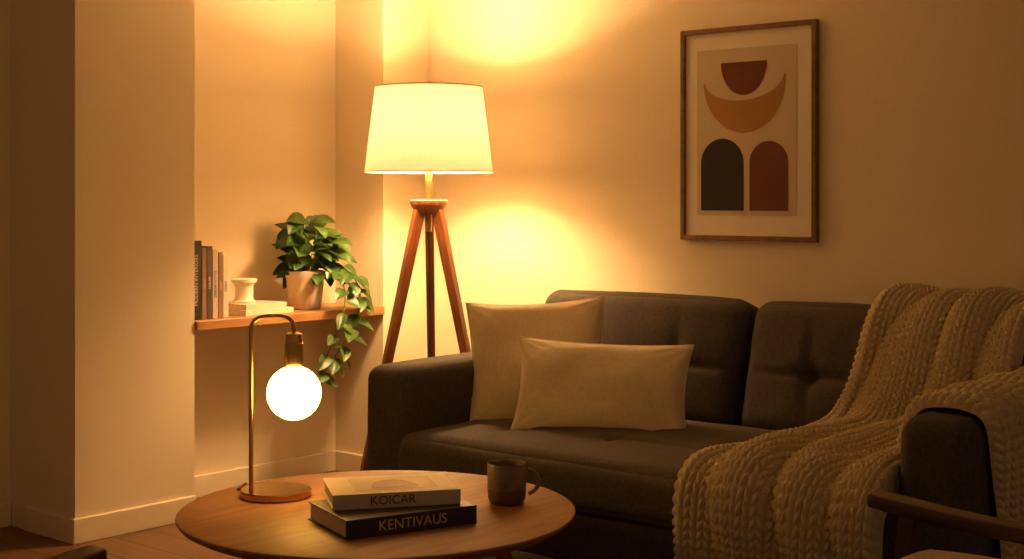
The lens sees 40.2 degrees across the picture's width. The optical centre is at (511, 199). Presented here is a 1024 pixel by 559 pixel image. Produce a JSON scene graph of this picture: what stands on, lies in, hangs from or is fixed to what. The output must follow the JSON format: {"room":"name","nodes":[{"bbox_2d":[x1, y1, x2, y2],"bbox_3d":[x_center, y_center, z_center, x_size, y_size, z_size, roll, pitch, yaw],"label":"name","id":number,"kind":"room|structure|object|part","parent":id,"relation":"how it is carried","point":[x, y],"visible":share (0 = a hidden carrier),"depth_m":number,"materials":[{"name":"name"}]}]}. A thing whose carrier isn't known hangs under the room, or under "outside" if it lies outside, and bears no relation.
{"room":"living room","nodes":[
{"label":"living room","id":0,"kind":"room"},
{"bbox_2d":[0,0,9,502],"bbox_3d":[-3.183,-0.125,3.436,0.200,2.550,4.123,0,0,40],"label":"wall","id":1,"kind":"structure","parent":0,"point":[4,4],"depth_m":4.93,"materials":[{"name":"paint"}]},
{"bbox_2d":[0,502,10,527],"bbox_3d":[-3.103,1.107,3.365,0.014,0.085,4.120,0,0,40],"label":"baseboard","id":2,"kind":"structure","parent":1,"relation":"attached to","point":[5,508],"depth_m":4.92,"materials":[{"name":"paint"}]},
{"bbox_2d":[10,0,194,528],"bbox_3d":[-1.490,-0.125,5.022,0.490,2.550,0.487,0,0,40],"label":"wall pier","id":3,"kind":"object","parent":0,"point":[102,92],"depth_m":4.83,"materials":[{"name":"beige paint"}]},
{"bbox_2d":[24,495,195,544],"bbox_3d":[-1.417,1.107,4.951,0.314,0.085,0.501,0,0,40],"label":"baseboard","id":4,"kind":"structure","parent":3,"relation":"attached to","point":[66,529],"depth_m":4.79,"materials":[{"name":"beige paint"}]},
{"bbox_2d":[195,0,334,475],"bbox_3d":[-1.159,-0.125,5.637,0.200,2.550,1.300,0,0,40],"label":"wall","id":5,"kind":"structure","parent":0,"point":[265,69],"depth_m":5.65,"materials":[{"name":"beige paint"}]},
{"bbox_2d":[195,450,336,497],"bbox_3d":[-1.055,1.107,5.595,0.014,0.085,0.950,0,0,40],"label":"baseboard","id":6,"kind":"structure","parent":5,"relation":"attached to","point":[205,484],"depth_m":5.67,"materials":[{"name":"white paint"}]},
{"bbox_2d":[195,303,384,330],"bbox_3d":[-0.945,0.455,5.502,0.302,0.034,0.946,0,0,40],"label":"wall shelf","id":7,"kind":"object","parent":5,"relation":"attached to","point":[329,310],"depth_m":5.41,"materials":[{"name":"brown wood"}]},
{"bbox_2d":[195,240,227,319],"bbox_3d":[-1.187,0.293,5.209,0.201,0.291,0.173,0,0,40],"label":"upright books","id":8,"kind":"object","parent":7,"relation":"on","point":[211,265],"visible":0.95,"depth_m":5.15,"materials":[{"name":"paper"}]},
{"bbox_2d":[228,300,293,315],"bbox_3d":[-1.002,0.417,5.419,0.201,0.042,0.235,0,0,40],"label":"books","id":9,"kind":"object","parent":7,"relation":"on","point":[260,307],"visible":0.83,"depth_m":5.34,"materials":[{"name":"white paper"}]},
{"bbox_2d":[231,278,256,303],"bbox_3d":[-1.032,0.349,5.385,0.098,0.094,0.098,0,0,40],"label":"candle holder","id":10,"kind":"object","parent":9,"relation":"on","point":[243,286],"visible":1,"depth_m":5.35,"materials":[{"name":"white ceramic"}]},
{"bbox_2d":[285,269,323,309],"bbox_3d":[-0.832,0.360,5.629,0.158,0.155,0.158,0,0,40],"label":"pot","id":11,"kind":"object","parent":7,"relation":"on","point":[303,293],"depth_m":5.57,"materials":[{"name":"ceramic"}]},
{"bbox_2d":[271,212,373,387],"bbox_3d":[-0.769,0.392,5.617,0.400,0.688,0.370,0,0,40],"label":"pothos","id":12,"kind":"object","parent":7,"relation":"on","point":[304,285],"visible":1,"depth_m":5.57,"materials":[{"name":"plant"}]},
{"bbox_3d":[-0.791,0.205,5.561,0.080,0.190,0.024,0,0,40],"label":"stem","id":13,"kind":"part","parent":12,"relation":"part of","materials":[{"name":"green plant"}]},
{"bbox_2d":[0,470,553,558],"bbox_3d":[-0.021,1.200,1.985,7.000,0.100,6.000,0,0,40],"label":"floor","id":14,"kind":"structure","parent":0,"point":[163,542],"depth_m":4.64,"materials":[{"name":"brown wood"}]},
{"bbox_2d":[45,545,106,558],"bbox_3d":[-1.198,0.665,2.105,0.759,0.971,0.892,0,0,40],"label":"wooden armchair","id":15,"kind":"object","parent":14,"relation":"on","point":[90,551],"visible":1,"depth_m":2.18,"materials":[{"name":"brown wood"}]},
{"bbox_2d":[175,470,575,558],"bbox_3d":[-0.317,0.941,3.316,0.936,0.422,0.936,0,0,40],"label":"round coffee table","id":16,"kind":"object","parent":14,"relation":"on","point":[221,521],"visible":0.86,"depth_m":3.12,"materials":[{"name":"brown wood"}]},
{"bbox_2d":[237,314,320,502],"bbox_3d":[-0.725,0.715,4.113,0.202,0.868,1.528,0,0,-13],"label":"table lamp","id":17,"kind":"object","parent":16,"relation":"on","point":[294,391],"visible":0.96,"depth_m":3.42,"materials":[{"name":"gold metal"}]},
{"bbox_3d":[-0.591,0.498,3.451,0.117,0.434,0.011,0,0,0],"label":"stem","id":18,"kind":"part","parent":17,"relation":"part of","materials":[{"name":"gold metal"}]},
{"bbox_3d":[-0.538,0.476,3.451,0.134,0.134,0.134,0,0,40],"label":"globe","id":19,"kind":"part","parent":17,"relation":"part of","materials":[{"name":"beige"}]},
{"bbox_2d":[284,331,303,365],"bbox_3d":[-0.538,0.366,3.451,0.047,0.083,0.047,0,0,40],"label":"socket","id":20,"kind":"object","parent":17,"relation":"attached to","point":[294,351],"depth_m":3.43,"materials":[{"name":"gold metal"}]},
{"bbox_2d":[308,472,476,539],"bbox_3d":[-0.279,0.692,3.213,0.344,0.077,0.298,0,0,-30],"label":"books","id":21,"kind":"object","parent":16,"relation":"on","point":[358,507],"visible":1,"depth_m":3.13,"materials":[{"name":"paper"}]},
{"bbox_3d":[-0.276,0.653,3.230,0.224,0.001,0.236,0,0,40],"label":"panel","id":22,"kind":"part","parent":21,"relation":"part of","materials":[{"name":"beige paper"}]},
{"bbox_3d":[0.009,0.953,3.390,0.034,0.413,0.034,-14,5,42],"label":"leg","id":23,"kind":"part","parent":16,"relation":"part of","materials":[{"name":"brown wood"}]},
{"bbox_2d":[487,459,540,505],"bbox_3d":[-0.004,0.681,3.369,0.111,0.097,0.102,0,0,40],"label":"coffee mug","id":24,"kind":"object","parent":16,"relation":"on","point":[506,478],"visible":1,"depth_m":3.33,"materials":[{"name":"ceramic"}]},
{"bbox_3d":[0.053,0.678,3.371,0.032,0.068,0.010,0,0,0],"label":"handle","id":25,"kind":"part","parent":24,"relation":"part of","materials":[{"name":"ceramic"}]},
{"bbox_2d":[360,82,492,470],"bbox_3d":[-0.306,0.361,5.264,0.554,1.579,0.549,0,0,40],"label":"tripod floor lamp","id":26,"kind":"object","parent":14,"relation":"on","point":[427,128],"visible":0.81,"depth_m":5.16,"materials":[{"name":"white fabric"}]},
{"bbox_3d":[-0.460,0.584,5.219,0.040,1.159,0.034,15,-8,-29],"label":"leg","id":27,"kind":"part","parent":26,"relation":"part of","materials":[{"name":"brown wood"}]},
{"bbox_3d":[-0.315,-0.267,5.302,0.486,0.323,0.486,0,0,40],"label":"lamp shade","id":28,"kind":"part","parent":26,"relation":"part of","materials":[{"name":"white fabric"}]},
{"bbox_3d":[-0.311,0.623,5.457,0.011,1.047,0.331,0,0,1],"label":"cord","id":29,"kind":"part","parent":26,"relation":"part of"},
{"bbox_3d":[-0.315,0.584,5.470,0.034,1.159,0.040,0,13,0],"label":"leg","id":30,"kind":"part","parent":26,"relation":"part of","materials":[{"name":"brown wood"}]},
{"bbox_3d":[-0.170,0.584,5.219,0.040,1.159,0.034,-15,-8,29],"label":"leg","id":31,"kind":"part","parent":26,"relation":"part of","materials":[{"name":"brown wood"}]},
{"bbox_2d":[368,290,1023,558],"bbox_3d":[0.653,0.734,4.207,1.994,0.830,1.247,0,0,40],"label":"tufted sofa","id":32,"kind":"object","parent":14,"relation":"on","point":[753,371],"visible":0.54,"depth_m":4.22,"materials":[{"name":"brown fabric"}]},
{"bbox_3d":[-0.024,0.775,4.799,0.195,0.524,1.183,0,0,40],"label":"arm","id":33,"kind":"part","parent":32,"relation":"part of"},
{"bbox_2d":[465,296,603,420],"bbox_3d":[0.083,0.528,4.558,0.474,0.424,0.224,0,0,0],"label":"square pillow","id":34,"kind":"object","parent":32,"relation":"on","point":[495,330],"visible":0.64,"depth_m":4.52,"materials":[{"name":"fabric"}]},
{"bbox_3d":[0.631,0.925,4.185,1.920,0.190,1.020,0,0,40],"label":"frame","id":35,"kind":"part","parent":32,"relation":"part of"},
{"bbox_2d":[510,336,693,430],"bbox_3d":[0.275,0.582,4.307,0.558,0.307,0.182,0,0,15],"label":"lumbar pillow","id":36,"kind":"object","parent":32,"relation":"on","point":[563,383],"visible":0.8,"depth_m":4.25,"materials":[{"name":"beige fabric"}]},
{"bbox_2d":[399,418,898,558],"bbox_3d":[0.515,0.782,4.047,1.633,0.191,0.823,0,0,40],"label":"seat cushion","id":37,"kind":"object","parent":32,"relation":"on","point":[622,479],"depth_m":3.94,"materials":[{"name":"grey fabric"}]},
{"bbox_2d":[545,290,758,425],"bbox_3d":[0.455,0.552,4.826,0.854,0.459,0.264,0,-16,40],"label":"cushion","id":38,"kind":"object","parent":32,"relation":"on","point":[720,329],"depth_m":4.57,"materials":[{"name":"grey fabric"}]},
{"bbox_2d":[672,282,1023,558],"bbox_3d":[1.162,0.656,3.752,0.785,0.803,1.465,0,0,44],"label":"knit throw","id":39,"kind":"object","parent":32,"relation":"on","point":[801,492],"visible":0.81,"depth_m":3.46,"materials":[{"name":"fabric"}]},
{"bbox_2d":[741,301,1023,430],"bbox_3d":[1.136,0.552,4.247,0.903,0.459,0.264,0,-16,40],"label":"cushion","id":40,"kind":"object","parent":32,"relation":"on","point":[797,359],"depth_m":4.32,"materials":[{"name":"grey fabric"}]},
{"bbox_3d":[1.332,0.765,3.623,0.203,0.547,1.187,0,0,40],"label":"arm","id":41,"kind":"part","parent":32,"relation":"part of"},
{"bbox_2d":[867,490,1023,558],"bbox_3d":[0.779,0.665,2.079,0.892,0.971,0.759,0,0,40],"label":"wooden armchair","id":42,"kind":"object","parent":14,"relation":"on","point":[912,512],"visible":1,"depth_m":2.52,"materials":[{"name":"brown wood"}]},
{"bbox_3d":[0.705,0.865,2.602,0.030,0.575,0.042,10,7,40],"label":"leg","id":43,"kind":"part","parent":42,"relation":"part of","materials":[{"name":"brown wood"}]},
{"bbox_2d":[901,549,998,558],"bbox_3d":[0.742,0.703,2.111,0.570,0.220,0.640,1,1,40],"label":"seat cushion","id":44,"kind":"object","parent":42,"relation":"on","point":[926,554],"depth_m":2.38,"materials":[{"name":"beige fabric"}]},
{"bbox_2d":[335,0,427,454],"bbox_3d":[-0.632,-0.125,6.035,0.490,2.550,0.268,0,0,40],"label":"wall","id":45,"kind":"structure","parent":0,"point":[377,42],"depth_m":5.87,"materials":[{"name":"paint"}]},
{"bbox_2d":[336,451,362,471],"bbox_3d":[-0.636,1.107,5.854,0.290,0.085,0.014,0,0,40],"label":"baseboard return","id":46,"kind":"object","parent":45,"relation":"attached to","point":[345,461],"depth_m":5.89,"materials":[{"name":"white paint"}]},
{"bbox_2d":[428,0,1023,356],"bbox_3d":[1.956,-0.125,4.115,6.740,2.550,0.150,0,0,40],"label":"wall","id":47,"kind":"structure","parent":0,"point":[921,102],"depth_m":5.10,"materials":[{"name":"paint"}]},
{"bbox_2d":[680,19,818,242],"bbox_3d":[0.833,-0.236,4.951,0.550,0.763,0.025,0,0,40],"label":"framed art print","id":48,"kind":"object","parent":47,"relation":"attached to","point":[749,94],"visible":1,"depth_m":4.94,"materials":[{"name":"beige paper"}]},
{"bbox_3d":[0.630,-0.236,5.123,0.018,0.763,0.025,0,0,40],"label":"frame","id":49,"kind":"part","parent":48,"relation":"part of","materials":[{"name":"brown wood"}]},
{"bbox_3d":[0.833,-0.609,4.951,0.514,0.018,0.025,0,0,40],"label":"frame","id":50,"kind":"part","parent":48,"relation":"part of","materials":[{"name":"brown wood"}]},
{"bbox_3d":[0.833,0.136,4.951,0.514,0.018,0.025,0,0,40],"label":"frame","id":51,"kind":"part","parent":48,"relation":"part of","materials":[{"name":"brown wood"}]},
{"bbox_3d":[1.036,-0.236,4.779,0.018,0.763,0.025,0,0,40],"label":"frame","id":52,"kind":"part","parent":48,"relation":"part of","materials":[{"name":"brown wood"}]},
{"bbox_2d":[896,366,1023,558],"bbox_3d":[1.236,0.645,3.521,0.332,0.410,0.752,0,0,40],"label":"armrest","id":53,"kind":"object","parent":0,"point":[997,396],"depth_m":3.21,"materials":[{"name":"fabric"}]}
]}

